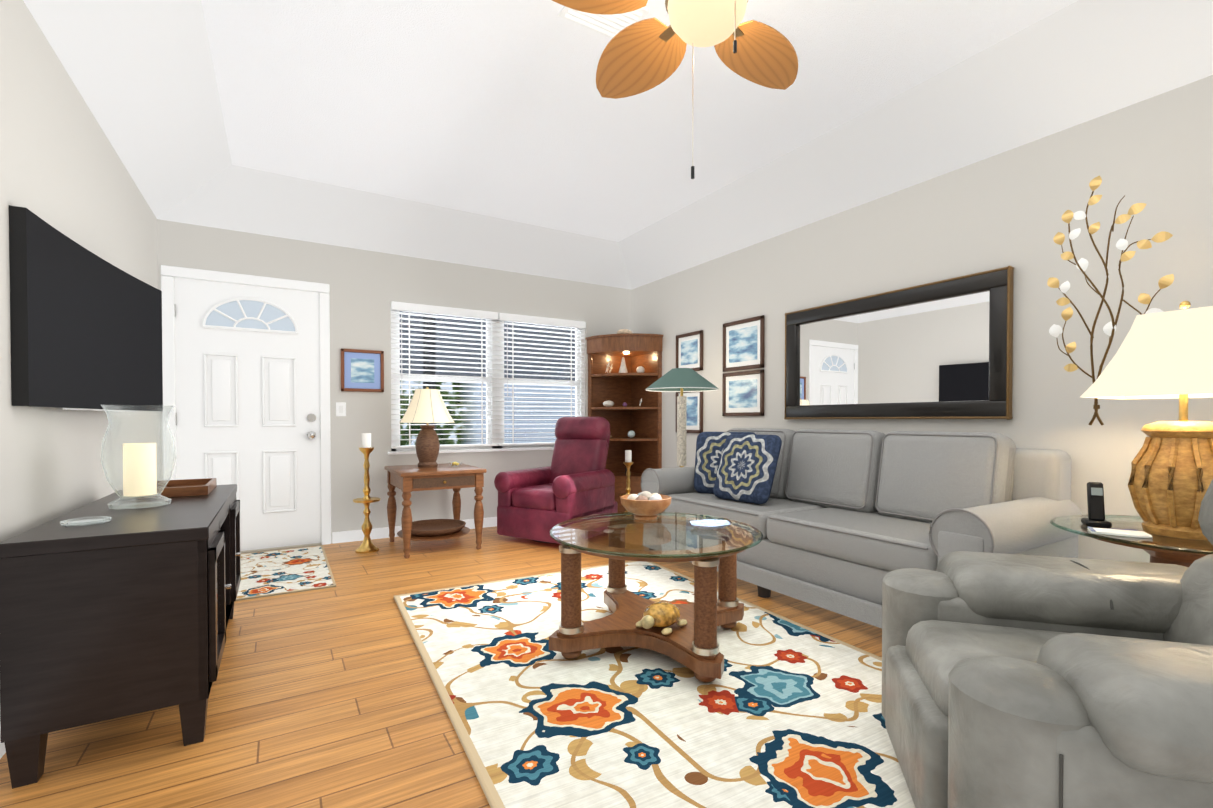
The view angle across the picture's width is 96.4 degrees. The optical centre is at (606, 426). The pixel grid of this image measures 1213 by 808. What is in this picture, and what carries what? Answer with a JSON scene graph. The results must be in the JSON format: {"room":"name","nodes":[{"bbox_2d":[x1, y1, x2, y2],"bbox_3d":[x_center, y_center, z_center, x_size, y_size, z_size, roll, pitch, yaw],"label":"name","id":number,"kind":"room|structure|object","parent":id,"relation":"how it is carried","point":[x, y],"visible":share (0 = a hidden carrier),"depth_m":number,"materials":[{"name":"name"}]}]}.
{"room":"living room","nodes":[
{"label":"living room","id":0,"kind":"room"},
{"bbox_2d":[0,0,159,721],"bbox_3d":[-1.408,-0.215,0.788,0.120,2.440,7.360,0,1,-31],"label":"wall","id":1,"kind":"structure","parent":0,"point":[63,170],"depth_m":2.09,"materials":[{"name":"grey paint"}]},
{"bbox_2d":[0,722,5,758],"bbox_3d":[-1.350,0.959,0.838,0.015,0.090,7.120,0,1,-31],"label":"baseboard","id":2,"kind":"structure","parent":1,"relation":"attached to","point":[2,745],"depth_m":1.63,"materials":[{"name":"white"}]},
{"bbox_2d":[9,205,162,411],"bbox_3d":[-2.175,-0.391,2.298,0.117,0.647,1.242,0,1,-23],"label":"television","id":3,"kind":"object","parent":1,"relation":"attached to","point":[86,328],"depth_m":2.09,"materials":[{"name":"black plastic"}]},
{"bbox_2d":[157,219,631,542],"bbox_3d":[-1.490,-0.270,4.964,4.050,2.440,0.120,0,1,-31],"label":"wall","id":4,"kind":"structure","parent":0,"point":[367,287],"depth_m":4.62,"materials":[{"name":"grey paint"}]},
{"bbox_2d":[161,265,330,553],"bbox_3d":[-2.696,-0.096,4.119,1.070,2.116,0.083,0,1,-31],"label":"front door","id":5,"kind":"structure","parent":4,"relation":"in","point":[246,373],"depth_m":4.16,"materials":[{"name":"white wood"}]},
{"bbox_2d":[336,402,345,415],"bbox_3d":[-2.188,-0.143,4.467,0.075,0.115,0.013,0,1,-31],"label":"light switch","id":6,"kind":"object","parent":4,"relation":"attached to","point":[340,408],"visible":1,"depth_m":4.46,"materials":[{"name":"white plastic"}]},
{"bbox_2d":[341,348,383,391],"bbox_3d":[-2.043,-0.469,4.543,0.330,0.350,0.022,0,1,-31],"label":"picture","id":7,"kind":"object","parent":4,"relation":"attached to","point":[362,370],"visible":1,"depth_m":4.54,"materials":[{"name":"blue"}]},
{"bbox_2d":[332,517,496,543],"bbox_3d":[-0.997,0.903,5.198,2.920,0.090,0.015,0,1,-31],"label":"baseboard","id":8,"kind":"structure","parent":4,"relation":"attached to","point":[354,535],"depth_m":4.61,"materials":[{"name":"white"}]},
{"bbox_2d":[388,310,584,454],"bbox_3d":[-1.058,-0.425,5.176,1.950,1.314,0.150,0,1,-31],"label":"window","id":9,"kind":"structure","parent":4,"relation":"in","point":[497,439],"depth_m":5.18,"materials":[{"name":"white"}]},
{"bbox_2d":[391,301,585,448],"bbox_3d":[-1.041,-0.450,5.159,1.894,1.265,0.065,0,1,-31],"label":"window blinds","id":10,"kind":"object","parent":9,"relation":"attached to","point":[457,312],"visible":0.81,"depth_m":5.09,"materials":[{"name":"white plastic"}]},
{"bbox_2d":[0,523,881,807],"bbox_3d":[0.378,1.041,1.880,4.450,0.100,7.520,0,1,-31],"label":"floor","id":11,"kind":"structure","parent":0,"point":[324,699],"depth_m":1.86,"materials":[{"name":"brown wood"}]},
{"bbox_2d":[0,484,240,788],"bbox_3d":[-1.769,0.647,2.152,0.497,0.680,1.320,0,1,-31],"label":"tv stand","id":12,"kind":"object","parent":11,"relation":"on","point":[123,612],"visible":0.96,"depth_m":1.59,"materials":[{"name":"brown wood"}]},
{"bbox_2d":[60,516,110,525],"bbox_3d":[-1.681,0.305,1.751,0.120,0.012,0.120,0,1,-31],"label":"coaster","id":13,"kind":"object","parent":12,"relation":"on","point":[84,522],"visible":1,"depth_m":1.75,"materials":[{"name":"white ceramic"}]},
{"bbox_2d":[100,405,176,508],"bbox_3d":[-1.817,0.112,2.110,0.224,0.390,0.224,0,1,-31],"label":"candle holder","id":14,"kind":"object","parent":12,"relation":"on","point":[139,475],"visible":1,"depth_m":2.08,"materials":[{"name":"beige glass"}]},
{"bbox_2d":[136,478,216,498],"bbox_3d":[-1.974,0.281,2.508,0.245,0.040,0.385,0,1,-31],"label":"wood tray","id":15,"kind":"object","parent":12,"relation":"on","point":[187,487],"visible":0.6,"depth_m":2.42,"materials":[{"name":"brown wood"}]},
{"bbox_2d":[236,545,335,600],"bbox_3d":[-2.288,0.962,3.612,0.780,0.012,1.220,0,1,-31],"label":"doormat","id":16,"kind":"object","parent":11,"relation":"on","point":[278,572],"visible":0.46,"depth_m":3.57,"materials":[{"name":"beige"}]},
{"bbox_2d":[353,433,380,552],"bbox_3d":[-1.855,0.505,4.194,0.200,0.910,0.200,0,1,-31],"label":"candle stand","id":17,"kind":"object","parent":11,"relation":"on","point":[366,449],"visible":1,"depth_m":4.17,"materials":[{"name":"gold metal"}]},
{"bbox_2d":[384,463,486,557],"bbox_3d":[-1.394,0.643,4.380,0.640,0.630,0.720,0,1,-31],"label":"side table","id":18,"kind":"object","parent":11,"relation":"on","point":[407,480],"visible":0.92,"depth_m":4.18,"materials":[{"name":"brown wood"}]},
{"bbox_2d":[399,387,454,467],"bbox_3d":[-1.461,0.001,4.425,0.435,0.652,0.435,0,1,-31],"label":"light","id":19,"kind":"object","parent":18,"relation":"on","point":[427,405],"visible":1,"depth_m":4.34,"materials":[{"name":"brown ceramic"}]},
{"bbox_2d":[401,519,465,536],"bbox_3d":[-1.394,0.818,4.383,0.500,0.055,0.500,0,1,-31],"label":"basket tray","id":20,"kind":"object","parent":18,"relation":"on","point":[431,527],"visible":0.83,"depth_m":4.47,"materials":[{"name":"brown wood"}]},
{"bbox_2d":[449,462,461,466],"bbox_3d":[-1.238,0.307,4.446,0.110,0.038,0.110,0,1,-31],"label":"dish","id":21,"kind":"object","parent":18,"relation":"on","point":[456,464],"visible":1,"depth_m":4.44,"materials":[{"name":"clear glass"}]},
{"bbox_2d":[494,417,617,543],"bbox_3d":[-0.397,0.432,4.715,0.790,1.043,0.883,0,1,32],"label":"recliner","id":22,"kind":"object","parent":11,"relation":"on","point":[576,479],"visible":0.92,"depth_m":4.53,"materials":[{"name":"red fabric"}]},
{"bbox_2d":[586,329,662,515],"bbox_3d":[0.181,-0.038,5.581,0.602,1.960,0.603,0,1,-31],"label":"corner shelf","id":23,"kind":"object","parent":11,"relation":"on","point":[624,369],"visible":0.83,"depth_m":5.67,"materials":[{"name":"brown wood"}]},
{"bbox_2d":[619,450,635,529],"bbox_3d":[0.203,0.584,5.061,0.180,0.730,0.180,0,1,-31],"label":"candle stand","id":24,"kind":"object","parent":11,"relation":"on","point":[628,462],"visible":0.5,"depth_m":5.04,"materials":[{"name":"gold metal"}]},
{"bbox_2d":[394,561,914,807],"bbox_3d":[0.131,0.977,2.396,1.700,0.014,2.500,0,1,-29],"label":"rug","id":25,"kind":"object","parent":11,"relation":"on","point":[783,712],"visible":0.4,"depth_m":1.88,"materials":[{"name":"beige carpet"}]},
{"bbox_2d":[549,516,752,682],"bbox_3d":[0.217,0.723,2.444,0.991,0.496,0.991,0,1,-31],"label":"coffee table","id":26,"kind":"object","parent":25,"relation":"on","point":[692,644],"visible":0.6,"depth_m":2.25,"materials":[{"name":"brown wood"}]},
{"bbox_2d":[550,512,762,557],"bbox_3d":[0.217,0.467,2.441,0.940,0.014,0.940,0,1,-31],"label":"glass table top","id":27,"kind":"object","parent":26,"relation":"on","point":[658,533],"visible":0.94,"depth_m":2.33,"materials":[{"name":"clear glass"}]},
{"bbox_2d":[620,491,670,519],"bbox_3d":[0.196,0.388,2.707,0.256,0.136,0.256,0,1,-31],"label":"decorative bowl","id":28,"kind":"object","parent":27,"relation":"on","point":[645,505],"visible":1,"depth_m":2.63,"materials":[{"name":"brown wood"}]},
{"bbox_2d":[690,519,730,529],"bbox_3d":[0.474,0.449,2.479,0.220,0.020,0.152,0,1,-31],"label":"decorative dish","id":29,"kind":"object","parent":27,"relation":"on","point":[711,524],"visible":1,"depth_m":2.51,"materials":[{"name":"white ceramic"}]},
{"bbox_2d":[636,602,686,634],"bbox_3d":[0.226,0.804,2.311,0.239,0.096,0.205,0,1,-31],"label":"turtle","id":30,"kind":"object","parent":26,"relation":"on","point":[661,614],"visible":1,"depth_m":2.26},
{"bbox_2d":[645,368,718,466],"bbox_3d":[0.630,0.236,4.543,0.610,1.440,0.610,0,1,-31],"label":"floor lamp","id":31,"kind":"object","parent":11,"relation":"on","point":[681,380],"visible":0.65,"depth_m":4.50,"materials":[{"name":"stone"},{"name":"green fabric"}]},
{"bbox_2d":[641,428,1082,627],"bbox_3d":[1.274,0.496,3.336,0.965,0.951,2.376,0,1,-31],"label":"sofa","id":32,"kind":"object","parent":11,"relation":"on","point":[844,522],"visible":0.77,"depth_m":2.88,"materials":[{"name":"fabric"}]},
{"bbox_2d":[882,479,1212,807],"bbox_3d":[1.315,0.499,1.285,1.104,0.914,1.075,0,1,17],"label":"armchair","id":33,"kind":"object","parent":11,"relation":"on","point":[1018,681],"visible":1,"depth_m":1.09,"materials":[{"name":"leather"}]},
{"bbox_2d":[1082,521,1212,566],"bbox_3d":[2.130,0.696,2.020,0.560,0.585,0.560,0,1,-31],"label":"end table","id":34,"kind":"object","parent":11,"relation":"on","point":[1186,559],"visible":0.04,"depth_m":1.95,"materials":[{"name":"brown wood"}]},
{"bbox_2d":[1050,514,1212,554],"bbox_3d":[2.130,0.396,2.016,0.744,0.013,0.744,0,1,-31],"label":"glass","id":35,"kind":"object","parent":34,"relation":"on","point":[1206,551],"visible":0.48,"depth_m":1.96,"materials":[{"name":"clear glass"}]},
{"bbox_2d":[1081,482,1111,527],"bbox_3d":[1.915,0.303,2.119,0.075,0.169,0.085,0,1,29],"label":"cordless phone","id":36,"kind":"object","parent":35,"relation":"on","point":[1095,503],"visible":1,"depth_m":2.11,"materials":[{"name":"black plastic"}]},
{"bbox_2d":[1087,526,1152,538],"bbox_3d":[1.875,0.384,1.980,0.176,0.011,0.182,0,1,-31],"label":"notepad","id":37,"kind":"object","parent":35,"relation":"on","point":[1125,532],"visible":1,"depth_m":1.96,"materials":[{"name":"white paper"}]},
{"bbox_2d":[1080,301,1212,539],"bbox_3d":[2.088,-0.032,1.963,0.451,0.845,0.451,0,1,-31],"label":"table lamp","id":38,"kind":"object","parent":35,"relation":"on","point":[1164,355],"visible":0.98,"depth_m":1.90,"materials":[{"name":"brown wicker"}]},
{"bbox_2d":[23,0,1212,289],"bbox_3d":[0.378,-1.644,1.845,4.050,0.390,7.120,0,1,-31],"label":"ceiling","id":39,"kind":"structure","parent":0,"point":[499,134],"depth_m":2.96,"materials":[{"name":"white paint"}]},
{"bbox_2d":[558,6,648,38],"bbox_3d":[-0.013,-1.756,2.309,0.320,0.018,0.220,0,1,-31],"label":"ceiling vent","id":40,"kind":"object","parent":39,"relation":"in","point":[611,26],"visible":0.44,"depth_m":2.33,"materials":[{"name":"white metal"}]},
{"bbox_2d":[552,0,797,178],"bbox_3d":[0.302,-1.307,1.863,1.274,0.905,1.219,0,1,-31],"label":"ceiling fan","id":41,"kind":"object","parent":39,"relation":"hanging from","point":[641,56],"visible":1,"depth_m":2.04,"materials":[{"name":"brown wood"}]},
{"bbox_2d":[632,75,1212,562],"bbox_3d":[2.164,-0.243,2.939,0.120,2.440,7.360,0,1,-31],"label":"wall","id":42,"kind":"structure","parent":0,"point":[1016,203],"depth_m":2.77,"materials":[{"name":"grey paint"}]},
{"bbox_2d":[676,330,702,370],"bbox_3d":[0.775,-0.699,5.097,0.022,0.365,0.380,0,1,-31],"label":"picture","id":43,"kind":"object","parent":42,"relation":"attached to","point":[689,350],"visible":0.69,"depth_m":5.08,"materials":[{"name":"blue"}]},
{"bbox_2d":[676,391,702,432],"bbox_3d":[0.775,-0.146,5.104,0.022,0.410,0.380,0,1,-31],"label":"picture","id":44,"kind":"object","parent":42,"relation":"attached to","point":[694,422],"visible":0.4,"depth_m":5.04,"materials":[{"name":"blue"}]},
{"bbox_2d":[722,369,763,415],"bbox_3d":[1.131,-0.274,4.512,0.022,0.370,0.460,0,1,-31],"label":"picture","id":45,"kind":"object","parent":42,"relation":"attached to","point":[743,393],"visible":1,"depth_m":4.50,"materials":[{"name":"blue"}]},
{"bbox_2d":[723,315,763,371],"bbox_3d":[1.131,-0.681,4.506,0.022,0.415,0.460,0,1,-31],"label":"picture","id":46,"kind":"object","parent":42,"relation":"attached to","point":[743,344],"visible":1,"depth_m":4.49,"materials":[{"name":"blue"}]},
{"bbox_2d":[784,266,1013,419],"bbox_3d":[1.742,-0.448,3.470,0.049,0.805,1.480,0,1,-31],"label":"wall mirror","id":47,"kind":"object","parent":42,"relation":"attached to","point":[942,349],"visible":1,"depth_m":3.30,"materials":[{"name":"glass"},{"name":"wood"}]},
{"bbox_2d":[1047,176,1173,424],"bbox_3d":[2.312,-0.590,2.510,0.036,1.170,0.448,0,1,-31],"label":"wall art","id":48,"kind":"object","parent":42,"relation":"attached to","point":[1109,328],"visible":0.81,"depth_m":2.54,"materials":[{"name":"gold metal"}]},
{"label":"outside","id":49,"kind":"structure","parent":0,"visible":0},
{"bbox_2d":[423,314,435,431],"bbox_3d":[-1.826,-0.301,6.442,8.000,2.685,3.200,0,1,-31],"label":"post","id":50,"kind":"object","parent":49,"point":[429,352],"depth_m":6.34,"materials":[{"name":"grey"}]},
{"bbox_2d":[400,311,574,445],"bbox_3d":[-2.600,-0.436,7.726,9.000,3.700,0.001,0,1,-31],"label":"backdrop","id":51,"kind":"structure","parent":49,"point":[537,423],"depth_m":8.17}
]}

